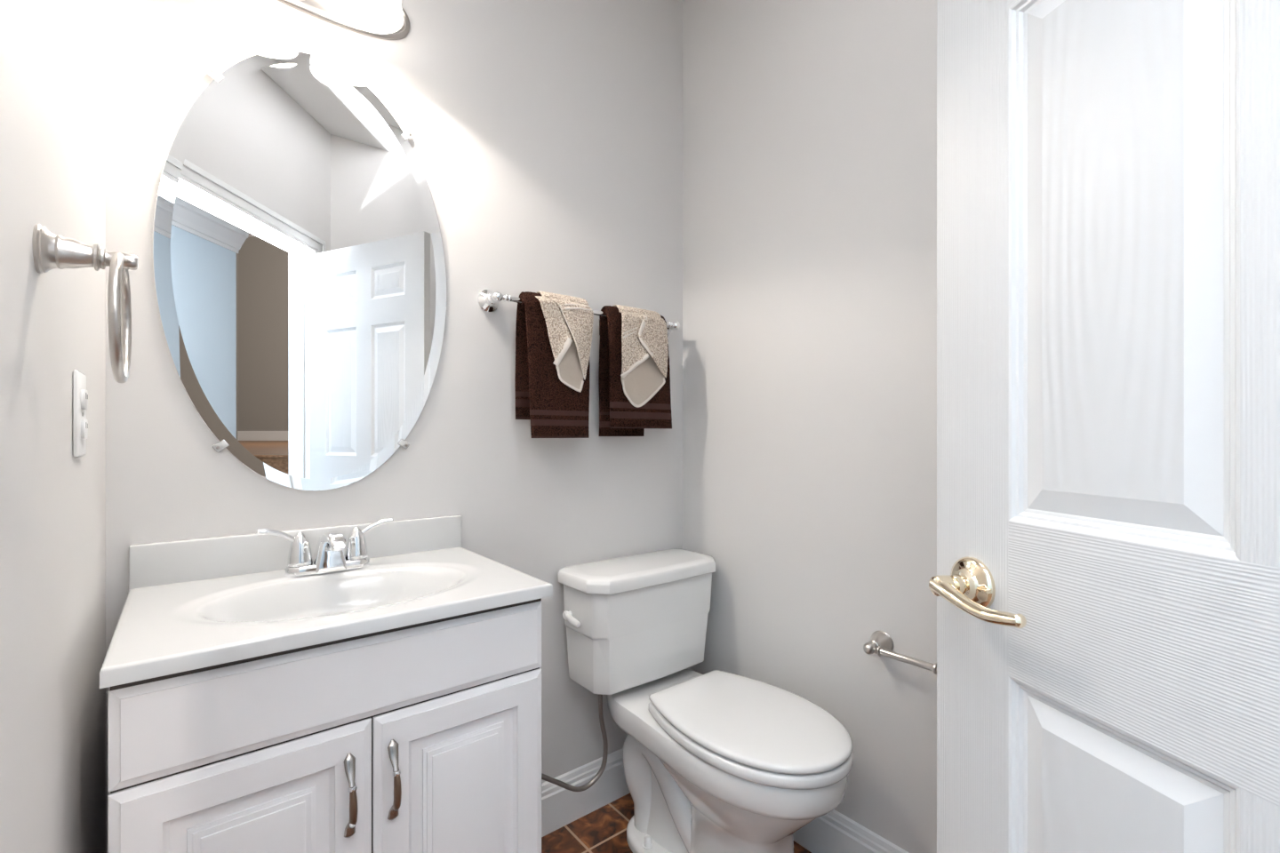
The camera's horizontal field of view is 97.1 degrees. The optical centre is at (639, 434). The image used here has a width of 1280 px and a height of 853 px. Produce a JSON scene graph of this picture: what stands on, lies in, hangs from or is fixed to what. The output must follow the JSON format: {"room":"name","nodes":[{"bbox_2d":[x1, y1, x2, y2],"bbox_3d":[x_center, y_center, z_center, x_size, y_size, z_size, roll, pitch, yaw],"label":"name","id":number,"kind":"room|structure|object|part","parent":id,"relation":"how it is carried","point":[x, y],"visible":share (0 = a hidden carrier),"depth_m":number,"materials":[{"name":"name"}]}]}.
{"room":"bathroom","nodes":[
{"label":"bathroom","id":0,"kind":"room"},
{"bbox_2d":[0,0,105,852],"bbox_3d":[-0.666,-0.212,0.564,0.100,2.710,1.159,0,0,-39],"label":"wall","id":1,"kind":"structure","parent":0,"point":[52,52],"depth_m":0.61,"materials":[{"name":"white paint"}]},
{"bbox_2d":[72,369,87,457],"bbox_3d":[-0.762,-0.027,0.771,0.010,0.115,0.080,0,0,-39],"label":"wall outlet","id":2,"kind":"object","parent":1,"relation":"attached to","point":[80,394],"visible":1,"depth_m":0.75,"materials":[{"name":"white plastic"}]},
{"bbox_2d":[80,418,87,439],"bbox_3d":[-0.760,-0.007,0.772,0.006,0.027,0.034,0,0,-39],"label":"receptacle","id":3,"kind":"object","parent":2,"relation":"attached to","point":[84,422],"depth_m":0.76,"materials":[{"name":"white plastic"}]},
{"bbox_2d":[80,389,87,409],"bbox_3d":[-0.760,-0.047,0.772,0.006,0.027,0.034,0,0,-39],"label":"receptacle","id":4,"kind":"object","parent":2,"relation":"attached to","point":[84,392],"depth_m":0.76,"materials":[{"name":"white plastic"}]},
{"bbox_2d":[32,224,138,383],"bbox_3d":[-0.572,-0.132,0.588,0.076,0.155,0.153,0,0,-39],"label":"towel ring","id":5,"kind":"object","parent":1,"relation":"attached to","point":[51,251],"visible":1,"depth_m":0.57,"materials":[{"name":"silver metal"}]},
{"bbox_3d":[-0.572,-0.185,0.588,0.076,0.048,0.048,0,0,-39],"label":"mounting post","id":6,"kind":"part","parent":5,"relation":"part of","materials":[{"name":"silver metal"}]},
{"bbox_2d":[105,0,682,852],"bbox_3d":[-0.452,-0.212,1.544,1.662,2.710,0.100,0,0,-39],"label":"wall","id":7,"kind":"structure","parent":0,"point":[547,141],"depth_m":1.51,"materials":[{"name":"white paint"}]},
{"bbox_2d":[128,514,461,590],"bbox_3d":[-0.711,0.250,1.259,0.635,0.084,0.020,0,0,-39],"label":"backsplash","id":8,"kind":"structure","parent":7,"relation":"attached to","point":[165,563],"depth_m":1.17,"materials":[{"name":"white stone"}]},
{"bbox_2d":[152,50,446,490],"bbox_3d":[-0.714,-0.358,1.261,0.566,0.969,0.012,0,0,-39],"label":"wall mirror","id":9,"kind":"object","parent":7,"relation":"attached to","point":[300,275],"visible":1,"depth_m":1.23,"materials":[{"name":"clear glass"}]},
{"bbox_2d":[277,0,409,39],"bbox_3d":[-0.656,-0.982,1.179,0.400,0.174,0.212,0,0,-39],"label":"vanity light","id":10,"kind":"object","parent":7,"relation":"attached to","point":[388,20],"visible":1,"depth_m":1.25,"materials":[{"name":"white glass"}]},
{"bbox_3d":[-0.574,-0.962,1.196,0.134,0.133,0.134,0,0,-39],"label":"lamp shade","id":11,"kind":"part","parent":10,"relation":"part of","materials":[{"name":"white glass"}]},
{"bbox_2d":[477,289,679,335],"bbox_3d":[-0.141,-0.357,1.683,0.686,0.060,0.074,0,0,-39],"label":"towel bar","id":12,"kind":"object","parent":7,"relation":"attached to","point":[488,300],"visible":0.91,"depth_m":1.50,"materials":[{"name":"silver metal"}]},
{"bbox_3d":[-0.385,-0.357,1.486,0.060,0.060,0.074,0,0,-39],"label":"mounting post","id":13,"kind":"part","parent":12,"relation":"part of","materials":[{"name":"silver metal"}]},
{"bbox_2d":[514,291,590,438],"bbox_3d":[-0.239,-0.187,1.571,0.210,0.396,0.079,0,0,-39],"label":"hand towel","id":14,"kind":"object","parent":12,"relation":"hanging from","point":[554,409],"visible":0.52,"depth_m":1.53,"materials":[{"name":"brown fabric"}]},
{"bbox_2d":[535,290,593,392],"bbox_3d":[-0.224,-0.254,1.568,0.176,0.274,0.113,0,0,-39],"label":"washcloth","id":15,"kind":"object","parent":14,"relation":"on","point":[572,356],"visible":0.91,"depth_m":1.54,"materials":[{"name":"beige fabric"}]},
{"bbox_2d":[598,305,671,436],"bbox_3d":[-0.012,-0.189,1.753,0.247,0.392,0.076,0,0,-39],"label":"hand towel","id":16,"kind":"object","parent":12,"relation":"hanging from","point":[618,417],"visible":0.5,"depth_m":1.71,"materials":[{"name":"brown fabric"}]},
{"bbox_2d":[612,304,668,407],"bbox_3d":[-0.010,-0.236,1.741,0.181,0.311,0.112,0,0,-39],"label":"washcloth","id":17,"kind":"object","parent":16,"relation":"on","point":[644,372],"visible":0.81,"depth_m":1.71,"materials":[{"name":"beige fabric"}]},
{"bbox_3d":[0.103,-0.357,1.879,0.060,0.060,0.074,0,0,-39],"label":"mounting post","id":18,"kind":"part","parent":12,"relation":"part of","materials":[{"name":"silver metal"}]},
{"bbox_2d":[541,748,629,837],"bbox_3d":[-0.160,1.072,1.706,0.805,0.142,0.015,0,0,-39],"label":"baseboard","id":19,"kind":"structure","parent":7,"relation":"attached to","point":[561,807],"depth_m":1.69,"materials":[{"name":"white paint"}]},
{"bbox_2d":[541,792,811,852],"bbox_3d":[0.170,1.168,0.771,1.662,0.050,2.085,0,0,-39],"label":"floor","id":20,"kind":"structure","parent":0,"point":[604,830],"depth_m":1.61,"materials":[{"name":"brown tile"}]},
{"bbox_2d":[107,598,541,852],"bbox_3d":[-0.561,0.728,1.068,0.617,0.830,0.502,0,0,-39],"label":"bathroom vanity","id":21,"kind":"object","parent":20,"relation":"on","point":[426,737],"visible":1,"depth_m":0.88,"materials":[{"name":"white wood"}]},
{"bbox_3d":[-0.554,0.748,0.813,0.310,0.580,0.018,0,0,-39],"label":"cabinet door","id":22,"kind":"part","parent":21,"relation":"part of","materials":[{"name":"white wood"}]},
{"bbox_2d":[99,514,552,688],"bbox_3d":[-0.567,0.312,1.079,0.635,0.207,0.481,0,0,-39],"label":"countertop","id":23,"kind":"structure","parent":21,"relation":"on","point":[195,604],"depth_m":1.07,"materials":[{"name":"white stone"}]},
{"bbox_2d":[256,517,393,576],"bbox_3d":[-0.638,0.239,1.174,0.259,0.100,0.134,0,0,-39],"label":"faucet","id":24,"kind":"object","parent":23,"relation":"on","point":[329,556],"visible":1,"depth_m":1.17,"materials":[{"name":"silver metal"}]},
{"bbox_3d":[-0.733,0.208,1.144,0.015,0.038,0.074,0,0,44],"label":"lever","id":25,"kind":"part","parent":24,"relation":"part of","materials":[{"name":"silver metal"}]},
{"bbox_3d":[-0.663,0.280,1.205,0.161,0.018,0.054,0,0,-39],"label":"plate","id":26,"kind":"part","parent":24,"relation":"part of","materials":[{"name":"silver metal"}]},
{"bbox_3d":[-0.662,0.252,1.203,0.064,0.071,0.055,0,0,-39],"label":"spout","id":27,"kind":"part","parent":24,"relation":"part of","materials":[{"name":"silver metal"}]},
{"bbox_3d":[-0.636,0.224,1.171,0.035,0.045,0.126,0,0,-39],"label":"spout","id":28,"kind":"part","parent":24,"relation":"part of","materials":[{"name":"silver metal"}]},
{"bbox_3d":[-0.589,0.208,1.260,0.074,0.038,0.015,0,0,-32],"label":"lever","id":29,"kind":"part","parent":24,"relation":"part of","materials":[{"name":"silver metal"}]},
{"bbox_3d":[-0.312,0.748,1.007,0.305,0.580,0.018,0,0,-39],"label":"cabinet door","id":30,"kind":"part","parent":21,"relation":"part of","materials":[{"name":"white wood"}]},
{"bbox_2d":[557,548,853,852],"bbox_3d":[0.182,0.764,1.481,0.489,0.758,0.770,0,0,-39],"label":"toilet","id":31,"kind":"object","parent":20,"relation":"on","point":[716,761],"visible":1,"depth_m":1.46,"materials":[{"name":"white ceramic"}]},
{"bbox_3d":[-0.188,0.515,1.565,0.018,0.030,0.068,0,0,-39],"label":"lever arm","id":32,"kind":"part","parent":31,"relation":"part of","materials":[{"name":"white plastic"}]},
{"bbox_2d":[541,695,607,791],"bbox_3d":[-0.230,0.852,1.582,0.289,0.299,0.073,0,0,-26],"label":"supply hose","id":33,"kind":"object","parent":31,"relation":"attached to","point":[598,775],"visible":0.62,"depth_m":1.61,"materials":[{"name":"grey metal"}]},
{"bbox_3d":[0.011,0.405,1.695,0.486,0.042,0.222,0,0,-39],"label":"tank lid","id":34,"kind":"part","parent":31,"relation":"part of","materials":[{"name":"white ceramic"}]},
{"bbox_3d":[0.011,0.562,1.698,0.458,0.282,0.197,0,0,-39],"label":"tank","id":35,"kind":"part","parent":31,"relation":"part of","materials":[{"name":"white ceramic"}]},
{"bbox_3d":[0.242,0.967,1.406,0.320,0.352,0.505,0,0,-39],"label":"bowl","id":36,"kind":"part","parent":31,"relation":"part of","materials":[{"name":"white ceramic"}]},
{"bbox_3d":[0.272,0.713,1.369,0.357,0.028,0.484,0,0,-39],"label":"seat","id":37,"kind":"part","parent":31,"relation":"part of","materials":[{"name":"white plastic"}]},
{"bbox_3d":[0.272,0.685,1.369,0.354,0.019,0.481,0,0,-39],"label":"lid","id":38,"kind":"part","parent":31,"relation":"part of","materials":[{"name":"white plastic"}]},
{"bbox_2d":[682,0,936,852],"bbox_3d":[0.810,-0.212,1.222,0.100,2.710,1.985,0,0,-39],"label":"wall","id":39,"kind":"structure","parent":0,"point":[810,126],"depth_m":1.54,"materials":[{"name":"white paint"}]},
{"bbox_2d":[793,809,908,852],"bbox_3d":[0.734,1.072,1.225,0.015,0.142,1.885,0,0,-39],"label":"baseboard","id":40,"kind":"structure","parent":39,"relation":"attached to","point":[834,832],"depth_m":1.48,"materials":[{"name":"white paint"}]},
{"bbox_2d":[863,631,936,674],"bbox_3d":[0.617,0.517,1.321,0.077,0.058,0.203,0,0,-39],"label":"paper holder","id":41,"kind":"object","parent":39,"relation":"attached to","point":[881,644],"visible":0.84,"depth_m":1.34,"materials":[{"name":"silver metal"}]},
{"bbox_3d":[0.572,0.517,1.377,0.077,0.058,0.058,0,0,-39],"label":"mounting post","id":42,"kind":"part","parent":41,"relation":"part of","materials":[{"name":"silver metal"}]},
{"bbox_3d":[0.612,0.517,1.294,0.024,0.024,0.168,0,0,-39],"label":"roll arm","id":43,"kind":"part","parent":41,"relation":"part of","materials":[{"name":"silver metal"}]},
{"bbox_3d":[0.188,-0.212,0.071,0.875,2.710,1.012,0,0,-39],"label":"doorway","id":44,"kind":"structure","parent":0,"visible":0},
{"bbox_3d":[0.151,0.082,0.078,0.777,2.122,0.885,0,0,-39],"label":"door frame","id":45,"kind":"structure","parent":44,"relation":"attached to","visible":0},
{"bbox_2d":[928,0,1279,852],"bbox_3d":[0.515,0.125,0.410,0.161,2.020,0.775,0,0,-13],"label":"door","id":46,"kind":"structure","parent":45,"relation":"attached to","point":[1106,586],"depth_m":0.56,"materials":[{"name":"white paint"}]},
{"bbox_3d":[0.391,0.195,0.662,0.033,0.035,0.126,0,0,-13],"label":"lever","id":47,"kind":"part","parent":46,"relation":"part of","materials":[{"name":"gold metal"}]}
]}

